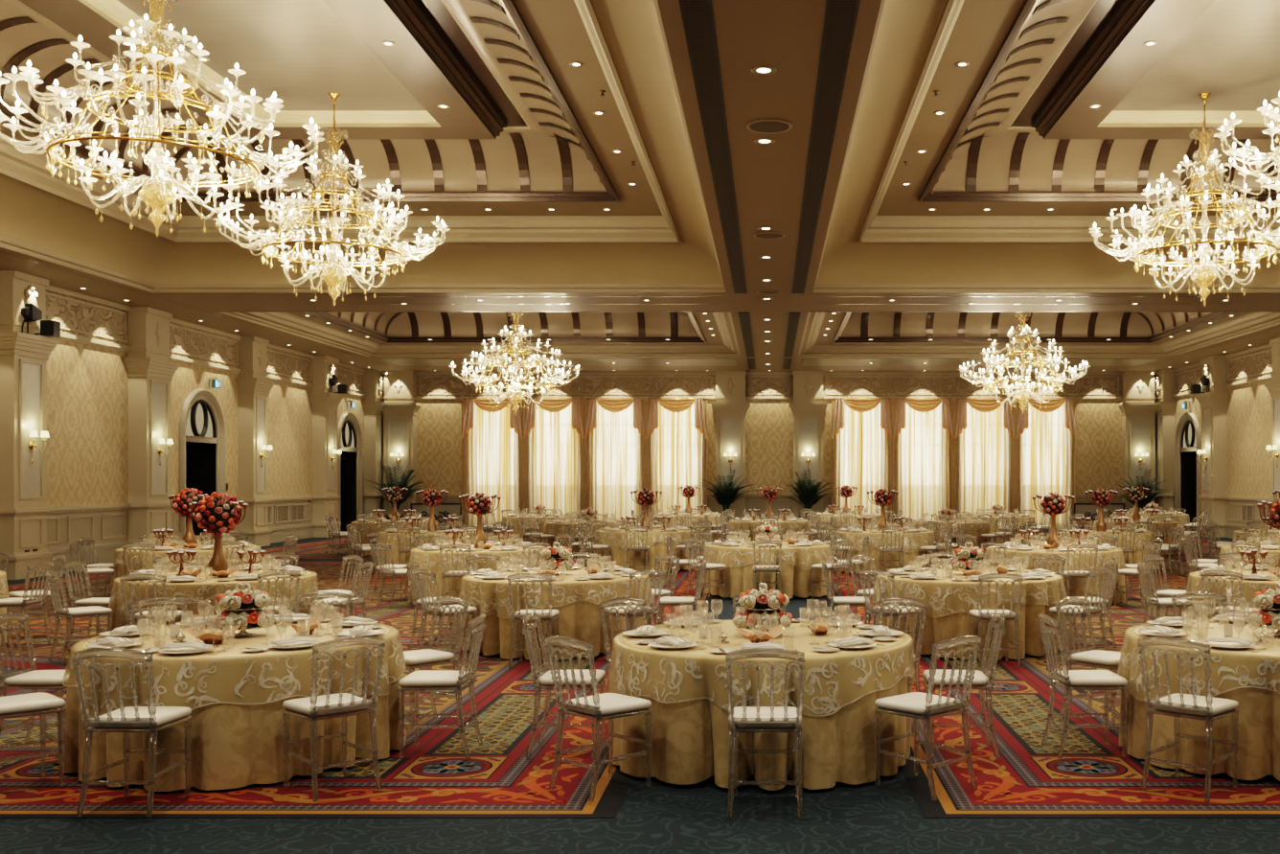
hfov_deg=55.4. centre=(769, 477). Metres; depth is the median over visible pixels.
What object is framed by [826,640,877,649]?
dinner plate
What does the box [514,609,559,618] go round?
cushion
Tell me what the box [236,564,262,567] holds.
folded napkin
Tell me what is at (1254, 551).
candle cup
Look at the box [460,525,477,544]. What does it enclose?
acrylic chair
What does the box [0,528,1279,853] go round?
floor
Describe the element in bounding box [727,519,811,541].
tablecloth
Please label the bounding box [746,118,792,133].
ceiling speaker
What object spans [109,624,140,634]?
folded napkin
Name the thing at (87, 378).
wall
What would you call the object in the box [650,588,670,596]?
cushion
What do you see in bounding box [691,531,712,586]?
acrylic chair
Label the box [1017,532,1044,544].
acrylic chair
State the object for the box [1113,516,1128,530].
candelabrum
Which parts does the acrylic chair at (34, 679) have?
leg, backrest, leg, seat, leg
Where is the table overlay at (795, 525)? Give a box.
[728,521,811,536]
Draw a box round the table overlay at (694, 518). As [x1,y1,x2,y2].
[652,515,725,528]
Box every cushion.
[0,596,43,605]
[0,691,65,714]
[4,669,68,685]
[8,589,50,597]
[57,605,112,616]
[74,596,112,605]
[77,567,114,572]
[87,563,114,568]
[91,706,191,728]
[133,610,183,619]
[259,563,289,568]
[262,558,289,563]
[262,605,292,614]
[282,692,370,715]
[315,597,363,605]
[316,589,351,597]
[376,564,407,569]
[382,568,413,574]
[398,669,471,686]
[400,648,454,664]
[416,596,455,604]
[425,604,476,614]
[444,571,476,576]
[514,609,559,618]
[538,669,605,685]
[562,692,651,715]
[603,604,655,615]
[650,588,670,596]
[659,595,694,604]
[673,559,699,564]
[690,563,725,569]
[732,706,801,728]
[753,565,778,571]
[811,563,845,569]
[832,595,869,604]
[837,559,862,564]
[857,588,873,595]
[869,604,921,615]
[874,691,963,714]
[923,668,988,685]
[969,609,1015,618]
[1049,604,1101,615]
[1053,669,1127,685]
[1059,571,1089,576]
[1070,649,1123,665]
[1073,596,1108,604]
[1118,568,1145,573]
[1123,564,1154,569]
[1146,597,1193,605]
[1151,692,1238,716]
[1156,589,1188,596]
[1188,563,1223,568]
[1191,558,1217,563]
[1209,605,1259,614]
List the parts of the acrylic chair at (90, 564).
backrest, leg, leg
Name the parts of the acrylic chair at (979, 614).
leg, leg, seat, backrest, leg, leg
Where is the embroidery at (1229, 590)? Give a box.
[1186,575,1270,609]
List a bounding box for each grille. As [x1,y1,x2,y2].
[755,232,782,238]
[758,291,779,294]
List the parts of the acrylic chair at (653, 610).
leg, leg, seat, leg, backrest, leg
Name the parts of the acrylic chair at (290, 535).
backrest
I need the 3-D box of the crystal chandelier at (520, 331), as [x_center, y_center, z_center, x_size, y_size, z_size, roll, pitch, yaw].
[-6.380,-3.160,30.400,3.201,3.200,3.201,0,0,7]
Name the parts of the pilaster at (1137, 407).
panel moulding, inset panel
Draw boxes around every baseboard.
[48,523,314,571]
[1224,523,1249,538]
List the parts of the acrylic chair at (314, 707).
leg, leg, seat, leg, backrest, leg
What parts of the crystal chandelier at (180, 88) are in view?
lamp arm, lamp arm, lamp arm, lamp arm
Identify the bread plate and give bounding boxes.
[135,627,159,630]
[137,647,159,652]
[215,578,231,581]
[239,646,268,652]
[318,617,334,621]
[365,624,383,628]
[573,577,588,580]
[635,639,655,643]
[702,618,721,622]
[708,647,734,653]
[791,617,807,621]
[812,646,839,652]
[856,624,875,628]
[872,636,897,640]
[898,574,910,577]
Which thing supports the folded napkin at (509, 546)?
on the dinner plate at (497, 548)
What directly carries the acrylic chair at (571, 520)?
on the floor
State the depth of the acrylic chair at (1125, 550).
21.39 m
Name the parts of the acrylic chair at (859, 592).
leg, backrest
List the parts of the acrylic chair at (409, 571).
leg, backrest, leg, leg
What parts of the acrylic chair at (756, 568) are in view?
leg, backrest, leg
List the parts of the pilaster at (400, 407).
panel moulding, inset panel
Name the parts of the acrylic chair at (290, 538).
backrest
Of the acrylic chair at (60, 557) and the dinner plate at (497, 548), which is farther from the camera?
the dinner plate at (497, 548)
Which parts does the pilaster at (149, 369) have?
panel moulding, inset panel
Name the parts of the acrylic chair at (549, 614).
leg, leg, backrest, seat, leg, leg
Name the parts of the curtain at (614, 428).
sheer panel, sheer panel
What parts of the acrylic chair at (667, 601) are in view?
leg, leg, seat, leg, backrest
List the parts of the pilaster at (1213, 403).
panel moulding, inset panel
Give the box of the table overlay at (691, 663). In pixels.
[608,634,916,716]
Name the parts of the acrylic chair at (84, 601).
leg, backrest, leg, seat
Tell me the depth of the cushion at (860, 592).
13.55 m
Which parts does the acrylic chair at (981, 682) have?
leg, leg, seat, leg, backrest, leg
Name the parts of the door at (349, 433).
fanlight glass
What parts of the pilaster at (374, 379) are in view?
panel moulding, inset panel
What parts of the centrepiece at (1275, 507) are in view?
candle arm, candle arm, candle arm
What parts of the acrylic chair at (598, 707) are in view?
leg, backrest, leg, seat, leg, leg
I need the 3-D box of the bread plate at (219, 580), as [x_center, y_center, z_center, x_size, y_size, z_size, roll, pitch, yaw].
[-5.377,1.014,11.892,0.156,0.016,0.158,0,0,-6]
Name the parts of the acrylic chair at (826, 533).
backrest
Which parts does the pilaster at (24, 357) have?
panel moulding, inset panel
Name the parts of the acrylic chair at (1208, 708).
leg, backrest, leg, seat, leg, leg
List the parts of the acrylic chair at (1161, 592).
leg, backrest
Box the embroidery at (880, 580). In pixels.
[871,574,1066,617]
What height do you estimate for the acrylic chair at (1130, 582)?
0.890 m
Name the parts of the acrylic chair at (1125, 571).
leg, leg, seat, leg, backrest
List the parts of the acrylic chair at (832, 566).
leg, seat, leg, backrest, leg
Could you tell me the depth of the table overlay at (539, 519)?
31.14 m
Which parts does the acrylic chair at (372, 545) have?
leg, backrest, leg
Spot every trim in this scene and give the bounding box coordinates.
[0,251,1279,365]
[328,296,721,304]
[378,358,736,365]
[801,358,1160,365]
[817,296,1210,304]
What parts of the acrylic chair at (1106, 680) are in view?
leg, backrest, leg, seat, leg, leg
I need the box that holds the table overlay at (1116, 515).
[1116,515,1190,524]
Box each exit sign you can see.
[209,377,220,388]
[347,399,355,408]
[1181,400,1188,409]
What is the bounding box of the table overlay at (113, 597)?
[107,572,319,620]
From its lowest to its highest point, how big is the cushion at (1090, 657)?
0.056 m
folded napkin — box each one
[95,636,134,645]
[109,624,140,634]
[134,569,157,573]
[154,545,174,548]
[160,640,212,649]
[167,574,198,579]
[178,565,204,569]
[179,615,211,623]
[199,544,213,548]
[233,572,257,577]
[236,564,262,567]
[270,636,316,645]
[273,612,310,617]
[278,565,302,569]
[335,616,374,622]
[348,624,371,634]
[424,545,439,548]
[475,568,493,572]
[481,572,505,576]
[500,545,517,548]
[505,564,525,569]
[588,571,612,576]
[604,564,623,569]
[621,568,636,572]
[635,624,655,634]
[654,636,692,645]
[667,616,703,623]
[723,541,738,545]
[740,640,783,649]
[795,541,811,544]
[824,616,858,622]
[830,636,872,645]
[870,624,891,634]
[888,568,905,572]
[902,564,920,569]
[912,571,937,577]
[968,573,983,578]
[1005,564,1022,568]
[1014,545,1034,548]
[1020,571,1043,576]
[1031,568,1051,572]
[1145,624,1179,634]
[1151,616,1186,622]
[1205,565,1226,569]
[1205,636,1252,645]
[1214,612,1249,617]
[1242,572,1271,577]
[1244,564,1270,567]
[1260,545,1279,548]
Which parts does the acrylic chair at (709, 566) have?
leg, backrest, leg, seat, leg, leg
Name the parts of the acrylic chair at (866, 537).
leg, leg, backrest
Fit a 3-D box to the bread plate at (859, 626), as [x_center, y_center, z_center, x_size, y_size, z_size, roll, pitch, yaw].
[0.668,1.014,8.173,0.156,0.016,0.158,0,0,-16]
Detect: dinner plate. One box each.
[86,640,143,648]
[98,629,152,637]
[129,571,160,573]
[154,548,175,549]
[157,645,215,654]
[166,577,200,582]
[174,619,211,626]
[230,575,257,580]
[236,566,264,570]
[266,640,320,649]
[274,616,310,622]
[332,619,378,626]
[335,629,385,636]
[421,548,439,549]
[469,571,499,574]
[478,575,507,579]
[497,548,519,549]
[502,567,529,571]
[527,577,558,581]
[585,575,616,579]
[600,567,624,571]
[614,571,629,574]
[621,629,668,637]
[647,640,698,649]
[662,619,708,626]
[721,544,741,546]
[793,544,813,546]
[826,619,863,626]
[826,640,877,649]
[857,629,904,637]
[889,571,911,574]
[898,567,925,571]
[909,575,938,579]
[965,577,996,581]
[1006,567,1024,571]
[1013,548,1035,549]
[1022,575,1046,579]
[1026,571,1055,573]
[1089,548,1112,549]
[1138,629,1187,637]
[1145,619,1191,626]
[1201,568,1231,570]
[1201,640,1256,649]
[1211,616,1249,622]
[1242,566,1271,570]
[1242,575,1272,580]
[1260,547,1279,548]
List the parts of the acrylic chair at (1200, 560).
backrest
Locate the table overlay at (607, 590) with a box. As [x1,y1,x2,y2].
[457,576,653,617]
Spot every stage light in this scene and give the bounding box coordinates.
[21,303,60,337]
[328,374,347,393]
[1190,374,1210,393]
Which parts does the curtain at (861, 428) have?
sheer panel, sheer panel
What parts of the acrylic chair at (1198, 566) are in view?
leg, backrest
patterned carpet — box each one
[0,561,715,817]
[261,532,727,558]
[822,561,1279,817]
[934,532,1221,558]
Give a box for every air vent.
[267,505,271,524]
[274,504,288,523]
[290,503,304,522]
[1240,503,1254,522]
[1259,504,1271,522]
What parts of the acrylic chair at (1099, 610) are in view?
leg, seat, leg, backrest, leg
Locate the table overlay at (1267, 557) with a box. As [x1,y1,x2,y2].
[1219,546,1279,567]
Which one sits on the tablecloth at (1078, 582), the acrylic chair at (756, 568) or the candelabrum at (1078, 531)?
the candelabrum at (1078, 531)
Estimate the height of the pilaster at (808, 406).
5.400 m
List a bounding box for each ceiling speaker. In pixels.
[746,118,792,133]
[753,231,785,239]
[756,290,781,294]
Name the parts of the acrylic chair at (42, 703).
seat, leg, leg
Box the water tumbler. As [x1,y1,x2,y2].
[709,624,722,645]
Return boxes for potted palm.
[365,464,430,519]
[697,469,756,522]
[778,468,832,519]
[1111,468,1170,511]
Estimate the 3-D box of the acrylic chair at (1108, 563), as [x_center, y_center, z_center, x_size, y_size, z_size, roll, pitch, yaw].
[3.389,1.328,12.683,0.502,0.890,0.416,0,0,0]
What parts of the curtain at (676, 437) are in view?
sheer panel, sheer panel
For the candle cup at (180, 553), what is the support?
on the candelabrum at (180, 552)
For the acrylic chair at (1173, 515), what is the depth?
29.37 m
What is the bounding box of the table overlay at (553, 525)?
[545,523,632,536]
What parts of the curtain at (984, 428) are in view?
sheer panel, sheer panel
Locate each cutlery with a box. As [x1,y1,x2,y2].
[208,649,227,654]
[626,638,656,639]
[679,647,706,651]
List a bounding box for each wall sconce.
[28,430,49,462]
[158,438,173,465]
[259,444,272,467]
[331,449,342,468]
[389,452,404,469]
[723,452,737,469]
[800,452,815,469]
[1134,452,1148,469]
[1196,449,1207,468]
[1266,444,1279,467]
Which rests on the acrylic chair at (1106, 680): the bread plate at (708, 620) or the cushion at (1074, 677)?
the cushion at (1074, 677)
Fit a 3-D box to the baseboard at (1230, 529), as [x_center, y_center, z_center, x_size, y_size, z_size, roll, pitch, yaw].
[13.560,1.580,18.250,0.080,0.420,44.500,0,0,0]
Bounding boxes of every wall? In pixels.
[45,284,365,549]
[415,371,1122,517]
[1172,343,1272,526]
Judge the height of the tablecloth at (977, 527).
0.743 m
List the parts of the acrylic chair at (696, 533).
backrest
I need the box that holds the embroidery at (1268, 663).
[1117,630,1279,700]
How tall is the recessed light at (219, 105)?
0.010 m
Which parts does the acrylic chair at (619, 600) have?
leg, backrest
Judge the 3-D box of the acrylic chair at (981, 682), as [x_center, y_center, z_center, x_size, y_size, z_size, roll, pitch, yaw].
[1.262,1.328,7.818,0.502,0.890,0.416,0,0,2]
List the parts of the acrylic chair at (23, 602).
leg, seat, leg, backrest, leg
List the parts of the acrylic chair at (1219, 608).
backrest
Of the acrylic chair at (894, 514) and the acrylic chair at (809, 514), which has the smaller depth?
the acrylic chair at (894, 514)
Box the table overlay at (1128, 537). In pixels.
[1049,531,1155,549]
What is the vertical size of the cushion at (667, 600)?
0.056 m
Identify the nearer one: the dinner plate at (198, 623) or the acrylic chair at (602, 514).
the dinner plate at (198, 623)
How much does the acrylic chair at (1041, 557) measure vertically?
0.890 m
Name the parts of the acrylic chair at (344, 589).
leg, backrest, leg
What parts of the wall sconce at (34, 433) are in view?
lamp shade, lamp shade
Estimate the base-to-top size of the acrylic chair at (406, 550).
0.890 m
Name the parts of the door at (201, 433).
fanlight glass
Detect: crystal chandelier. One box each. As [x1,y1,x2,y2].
[0,0,324,237]
[213,92,450,300]
[449,312,581,410]
[957,312,1090,407]
[1088,92,1279,299]
[1213,91,1279,184]
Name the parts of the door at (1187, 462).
fanlight glass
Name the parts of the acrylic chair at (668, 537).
backrest, leg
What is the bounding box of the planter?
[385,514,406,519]
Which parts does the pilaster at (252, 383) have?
panel moulding, inset panel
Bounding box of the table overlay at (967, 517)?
[966,517,1035,530]
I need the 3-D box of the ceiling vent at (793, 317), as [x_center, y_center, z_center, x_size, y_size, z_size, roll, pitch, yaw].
[0.560,-3.600,31.300,0.248,0.016,9.800,0,0,0]
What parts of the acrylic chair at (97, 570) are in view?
leg, backrest, leg, seat, leg, leg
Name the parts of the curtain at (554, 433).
sheer panel, sheer panel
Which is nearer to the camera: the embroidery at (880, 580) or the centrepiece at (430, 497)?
the embroidery at (880, 580)
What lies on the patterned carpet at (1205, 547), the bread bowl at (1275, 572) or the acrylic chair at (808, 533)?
the acrylic chair at (808, 533)
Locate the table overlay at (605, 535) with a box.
[593,531,698,550]
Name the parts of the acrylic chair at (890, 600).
backrest, leg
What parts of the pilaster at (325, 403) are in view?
inset panel, panel moulding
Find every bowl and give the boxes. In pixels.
[162,541,177,547]
[181,568,201,576]
[182,541,202,548]
[185,624,240,643]
[202,635,226,643]
[207,567,236,577]
[218,573,228,577]
[289,617,320,634]
[479,541,495,548]
[532,566,563,575]
[584,563,600,573]
[734,624,782,642]
[786,536,797,543]
[807,617,832,634]
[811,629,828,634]
[959,566,986,576]
[995,563,1009,572]
[1037,542,1055,548]
[1061,541,1075,547]
[1267,568,1279,576]
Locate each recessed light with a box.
[120,41,132,45]
[196,57,209,62]
[214,104,226,108]
[381,41,395,45]
[437,104,449,108]
[569,61,583,67]
[593,111,605,114]
[611,149,622,153]
[751,65,777,74]
[754,137,775,144]
[757,226,774,229]
[759,255,773,258]
[760,278,773,281]
[915,149,927,153]
[933,111,945,114]
[955,61,969,67]
[1089,104,1100,108]
[1142,41,1157,45]
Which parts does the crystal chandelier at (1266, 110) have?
lamp arm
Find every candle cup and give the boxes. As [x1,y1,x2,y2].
[165,550,173,557]
[177,550,184,557]
[189,549,196,556]
[238,550,245,557]
[251,550,258,557]
[259,549,266,556]
[1238,549,1245,556]
[1245,550,1252,557]
[1250,548,1257,555]
[1258,550,1266,557]
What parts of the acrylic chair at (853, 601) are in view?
backrest, leg, seat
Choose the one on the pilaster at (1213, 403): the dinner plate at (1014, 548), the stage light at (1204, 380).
the stage light at (1204, 380)
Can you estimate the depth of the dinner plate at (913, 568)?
13.16 m
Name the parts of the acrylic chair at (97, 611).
leg, backrest, leg, seat, leg, leg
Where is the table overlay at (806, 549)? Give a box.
[702,545,832,570]
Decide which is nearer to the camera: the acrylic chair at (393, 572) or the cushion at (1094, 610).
the cushion at (1094, 610)
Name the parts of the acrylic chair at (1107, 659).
leg, backrest, leg, seat, leg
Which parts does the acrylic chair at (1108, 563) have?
leg, seat, backrest, leg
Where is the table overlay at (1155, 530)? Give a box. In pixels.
[1092,522,1179,536]
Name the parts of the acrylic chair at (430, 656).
leg, seat, leg, backrest, leg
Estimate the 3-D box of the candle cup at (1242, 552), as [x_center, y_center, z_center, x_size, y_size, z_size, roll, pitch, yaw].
[4.941,0.793,12.608,0.067,0.066,0.068,0,0,0]
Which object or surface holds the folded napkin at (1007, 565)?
on the dinner plate at (1011, 568)
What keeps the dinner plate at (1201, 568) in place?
on the tablecloth at (1248, 592)
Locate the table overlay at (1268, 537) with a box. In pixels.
[1232,531,1279,544]
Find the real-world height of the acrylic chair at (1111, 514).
0.890 m
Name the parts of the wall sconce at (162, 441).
lamp shade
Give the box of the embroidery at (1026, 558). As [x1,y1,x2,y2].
[986,548,1124,571]
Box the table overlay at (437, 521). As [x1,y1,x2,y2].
[350,521,437,535]
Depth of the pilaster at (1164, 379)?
40.50 m
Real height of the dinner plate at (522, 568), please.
0.020 m
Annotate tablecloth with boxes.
[0,571,6,644]
[64,619,406,791]
[111,569,316,630]
[114,544,262,581]
[350,519,436,555]
[377,528,483,572]
[408,544,545,603]
[459,568,651,660]
[502,514,575,544]
[545,521,632,557]
[594,527,697,571]
[612,619,912,790]
[653,513,726,542]
[702,541,831,598]
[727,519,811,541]
[810,513,880,540]
[831,528,933,572]
[873,568,1066,660]
[905,520,990,556]
[960,514,1035,544]
[984,544,1125,603]
[1056,528,1154,571]
[1093,519,1179,554]
[1119,512,1189,538]
[1119,618,1279,780]
[1186,569,1279,619]
[1220,543,1279,569]
[1234,528,1279,544]
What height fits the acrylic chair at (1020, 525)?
0.890 m
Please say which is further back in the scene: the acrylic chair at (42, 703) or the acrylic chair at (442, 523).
the acrylic chair at (442, 523)
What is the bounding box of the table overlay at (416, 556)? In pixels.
[409,549,545,571]
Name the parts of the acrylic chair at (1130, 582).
leg, backrest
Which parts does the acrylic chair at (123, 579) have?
backrest, seat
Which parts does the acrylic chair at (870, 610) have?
leg, backrest, seat, leg, leg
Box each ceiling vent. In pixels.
[737,312,754,357]
[747,358,755,368]
[782,358,791,368]
[783,312,800,357]
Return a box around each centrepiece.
[168,487,208,547]
[188,491,248,575]
[208,582,275,636]
[381,485,408,521]
[415,488,448,530]
[457,492,501,548]
[531,502,547,515]
[538,542,574,574]
[580,506,597,522]
[630,488,662,529]
[677,484,700,514]
[732,582,792,631]
[754,521,779,540]
[755,486,782,520]
[834,484,857,513]
[866,488,898,530]
[937,506,955,520]
[950,542,987,574]
[989,502,1005,515]
[1031,492,1074,548]
[1085,488,1118,530]
[1122,485,1149,521]
[1145,502,1160,513]
[1247,582,1279,636]
[1257,499,1279,571]
[1272,489,1279,502]
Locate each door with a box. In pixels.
[179,388,225,544]
[337,411,362,531]
[1174,411,1201,530]
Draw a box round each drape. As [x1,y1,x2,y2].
[461,400,467,526]
[518,400,523,513]
[523,400,528,512]
[579,400,584,521]
[584,400,590,508]
[640,400,645,522]
[645,400,651,519]
[702,400,708,513]
[831,400,836,513]
[887,400,892,523]
[891,400,897,526]
[948,400,954,515]
[954,400,959,517]
[1009,400,1015,512]
[1015,400,1020,514]
[1071,400,1076,520]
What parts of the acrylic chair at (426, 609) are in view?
leg, backrest, leg, seat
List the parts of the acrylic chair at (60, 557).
leg, leg, backrest, leg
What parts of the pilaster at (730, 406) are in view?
panel moulding, inset panel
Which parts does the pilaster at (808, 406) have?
inset panel, panel moulding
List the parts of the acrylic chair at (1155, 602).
leg, backrest, leg, seat, leg, leg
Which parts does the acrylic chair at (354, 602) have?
leg, seat, backrest, leg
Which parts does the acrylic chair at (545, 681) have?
leg, backrest, leg, seat, leg, leg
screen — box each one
[411,502,461,528]
[1074,502,1124,528]
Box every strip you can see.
[678,0,747,293]
[791,0,860,293]
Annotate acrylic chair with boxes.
[0,552,9,580]
[0,561,53,648]
[0,613,68,756]
[0,691,66,786]
[8,554,66,639]
[45,570,112,664]
[63,561,112,649]
[68,541,114,597]
[71,647,192,817]
[77,537,114,596]
[119,572,183,627]
[122,543,168,574]
[127,596,188,627]
[138,533,167,545]
[152,554,192,571]
[205,541,245,570]
[222,532,248,541]
[256,569,300,614]
[259,537,297,569]
[262,533,297,563]
[262,552,298,569]
[281,636,385,801]
[296,591,351,618]
[314,561,373,617]
[315,554,363,619]
[324,514,350,553]
[327,516,355,556]
[345,524,377,570]
[348,525,382,572]
[357,513,373,520]
[363,517,382,557]
[368,538,409,600]
[374,542,419,608]
[384,521,404,529]
[396,526,420,576]
[397,613,486,758]
[400,595,468,729]
[404,512,420,517]
[406,561,457,648]
[414,534,440,548]
[414,568,477,654]
[416,516,429,528]
[439,544,476,597]
[440,520,461,528]
[447,513,457,528]
[455,514,462,528]
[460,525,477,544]
[465,553,499,574]
[481,514,497,538]
[484,512,506,541]
[486,521,505,543]
[490,532,517,544]
[501,509,514,517]
[504,524,513,543]
[507,572,559,667]
[519,515,543,542]
[521,512,539,542]
[521,542,549,568]
[522,612,606,756]
[526,517,554,547]
[543,514,558,532]
[544,508,556,514]
[545,636,652,801]
[554,534,572,558]
[566,511,579,520]
[566,522,594,567]
[566,551,596,568]
[570,518,591,559]
[573,538,587,568]
[575,525,608,568]
[590,520,607,551]
[594,513,607,520]
[598,596,647,721]
[603,569,664,658]
[622,517,639,525]
[625,525,650,569]
[631,509,640,525]
[634,514,643,525]
[640,510,662,527]
[648,508,660,523]
[649,519,662,526]
[650,554,679,625]
[658,560,707,625]
[665,534,699,591]
[675,525,708,563]
[676,510,692,527]
[684,538,726,600]
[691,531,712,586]
[696,520,711,543]
[700,523,727,562]
[704,514,725,542]
[710,510,732,538]
[714,515,740,540]
[720,512,733,542]
[724,508,735,539]
[725,647,804,817]
[732,592,785,617]
[752,540,781,592]
[754,531,779,541]
[759,516,778,541]
[795,515,822,539]
[800,508,811,525]
[800,523,806,538]
[802,510,824,539]
[806,512,820,541]
[811,538,852,598]
[812,514,833,541]
[815,521,832,554]
[820,525,852,573]
[821,560,869,624]
[822,531,842,586]
[836,534,869,594]
[840,510,855,527]
[848,554,876,624]
[860,569,921,658]
[866,520,879,528]
[871,510,893,528]
[873,635,981,799]
[875,508,888,520]
[877,596,927,721]
[879,526,904,570]
[887,509,902,526]
[890,513,901,526]
[897,516,913,526]
[919,525,953,568]
[923,521,940,564]
[923,613,1005,757]
[926,551,960,568]
[930,513,945,520]
[937,523,963,568]
[944,538,955,564]
[945,517,966,556]
[958,511,972,519]
[959,534,982,560]
[968,572,1022,667]
[978,513,992,530]
[980,508,992,514]
[980,542,1007,569]
[981,517,1007,546]
[992,515,1015,542]
[999,512,1018,543]
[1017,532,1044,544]
[1019,523,1031,544]
[1021,509,1034,516]
[1025,521,1047,543]
[1028,512,1051,540]
[1033,554,1065,579]
[1036,521,1051,540]
[1037,613,1127,758]
[1049,569,1112,654]
[1050,525,1072,544]
[1055,596,1123,731]
[1059,544,1097,607]
[1064,561,1119,648]
[1069,514,1075,528]
[1071,520,1092,528]
[1074,513,1085,528]
[1091,534,1117,546]
[1095,516,1112,529]
[1110,512,1127,517]
[1112,526,1136,576]
[1114,542,1158,608]
[1123,537,1162,600]
[1132,521,1152,531]
[1137,561,1193,624]
[1137,636,1239,801]
[1144,554,1188,619]
[1146,517,1165,556]
[1150,525,1184,575]
[1154,524,1185,571]
[1158,513,1174,520]
[1162,510,1178,521]
[1171,591,1227,619]
[1172,507,1186,512]
[1174,516,1202,555]
[1182,537,1223,590]
[1184,514,1204,552]
[1185,509,1208,542]
[1185,533,1217,587]
[1188,508,1210,540]
[1200,569,1259,618]
[1204,523,1229,559]
[1207,521,1233,558]
[1216,552,1253,569]
[1231,541,1261,569]
[1236,532,1262,543]
[1244,525,1267,543]
[1246,521,1267,526]
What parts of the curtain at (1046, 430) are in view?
sheer panel, sheer panel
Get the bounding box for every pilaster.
[0,270,59,579]
[124,306,180,545]
[235,336,275,546]
[310,355,343,537]
[362,369,384,520]
[381,370,420,519]
[710,370,750,519]
[788,370,827,519]
[1118,370,1157,512]
[1154,369,1176,512]
[1194,355,1228,537]
[1262,337,1279,522]
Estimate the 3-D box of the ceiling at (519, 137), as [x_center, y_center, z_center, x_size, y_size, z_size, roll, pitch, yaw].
[-6.450,-4.675,15.050,11.200,2.130,17.100,0,0,0]
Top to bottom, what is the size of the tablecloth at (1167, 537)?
0.743 m
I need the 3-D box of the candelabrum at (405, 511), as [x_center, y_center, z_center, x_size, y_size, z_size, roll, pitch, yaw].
[-8.395,0.883,28.140,0.287,0.276,0.273,0,0,25]
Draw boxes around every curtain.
[461,398,523,528]
[523,398,584,521]
[584,398,645,525]
[645,398,708,519]
[831,398,892,523]
[891,398,954,526]
[954,398,1015,517]
[1015,398,1076,528]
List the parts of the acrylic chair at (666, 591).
backrest, leg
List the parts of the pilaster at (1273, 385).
panel moulding, inset panel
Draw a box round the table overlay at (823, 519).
[810,515,880,526]
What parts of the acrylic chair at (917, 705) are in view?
leg, leg, seat, leg, backrest, leg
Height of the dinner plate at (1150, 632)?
0.020 m
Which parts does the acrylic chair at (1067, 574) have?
leg, backrest, leg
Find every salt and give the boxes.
[173,631,187,642]
[715,631,729,642]
[945,571,953,576]
[1254,631,1268,642]
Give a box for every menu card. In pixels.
[169,624,180,638]
[515,567,521,573]
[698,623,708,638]
[931,567,937,574]
[1223,624,1233,637]
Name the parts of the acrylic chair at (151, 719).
leg, backrest, leg, seat, leg, leg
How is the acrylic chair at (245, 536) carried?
on the patterned carpet at (434, 778)
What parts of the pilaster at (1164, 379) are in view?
inset panel, panel moulding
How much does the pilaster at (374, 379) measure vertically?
5.400 m
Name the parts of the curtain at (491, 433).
sheer panel, sheer panel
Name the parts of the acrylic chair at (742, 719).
leg, leg, backrest, seat, leg, leg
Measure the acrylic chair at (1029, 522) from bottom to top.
0.890 m
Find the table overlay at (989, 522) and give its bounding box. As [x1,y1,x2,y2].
[903,522,990,538]
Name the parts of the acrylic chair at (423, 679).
leg, leg, seat, leg, backrest, leg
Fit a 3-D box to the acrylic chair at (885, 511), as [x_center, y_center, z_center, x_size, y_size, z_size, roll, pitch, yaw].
[3.011,1.328,32.042,0.415,0.890,0.502,0,0,-42]
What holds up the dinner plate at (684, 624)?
on the tablecloth at (690, 739)
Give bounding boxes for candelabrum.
[152,527,174,546]
[165,548,196,575]
[203,528,214,547]
[237,548,266,573]
[372,508,385,521]
[403,508,415,519]
[404,516,419,530]
[442,516,457,529]
[444,528,464,548]
[493,528,513,546]
[620,515,634,529]
[657,515,671,529]
[671,504,680,514]
[696,504,707,514]
[748,508,760,520]
[777,508,790,520]
[828,503,838,514]
[854,504,864,514]
[856,516,871,530]
[893,516,908,530]
[1019,528,1039,548]
[1069,528,1088,548]
[1075,516,1090,529]
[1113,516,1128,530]
[1115,508,1127,516]
[1145,508,1158,520]
[1238,548,1267,573]
[1262,517,1277,528]
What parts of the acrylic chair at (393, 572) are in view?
leg, backrest, leg, seat, leg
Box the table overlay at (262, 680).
[62,626,406,714]
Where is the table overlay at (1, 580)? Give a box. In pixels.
[0,573,9,598]
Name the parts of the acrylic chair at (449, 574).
leg, leg, backrest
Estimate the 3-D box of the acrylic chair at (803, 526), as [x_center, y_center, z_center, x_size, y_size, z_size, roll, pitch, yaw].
[0.864,1.328,23.125,0.502,0.890,0.415,0,0,0]
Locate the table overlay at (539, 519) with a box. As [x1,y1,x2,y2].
[501,516,575,530]
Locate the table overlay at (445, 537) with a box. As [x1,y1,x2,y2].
[377,530,484,548]
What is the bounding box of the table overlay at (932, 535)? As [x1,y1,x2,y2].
[831,532,935,551]
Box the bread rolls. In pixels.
[750,635,770,642]
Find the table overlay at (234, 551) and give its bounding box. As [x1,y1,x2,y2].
[113,546,261,571]
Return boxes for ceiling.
[0,0,725,292]
[0,0,1279,371]
[221,312,740,357]
[798,312,1279,357]
[813,0,1279,292]
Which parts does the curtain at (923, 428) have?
sheer panel, sheer panel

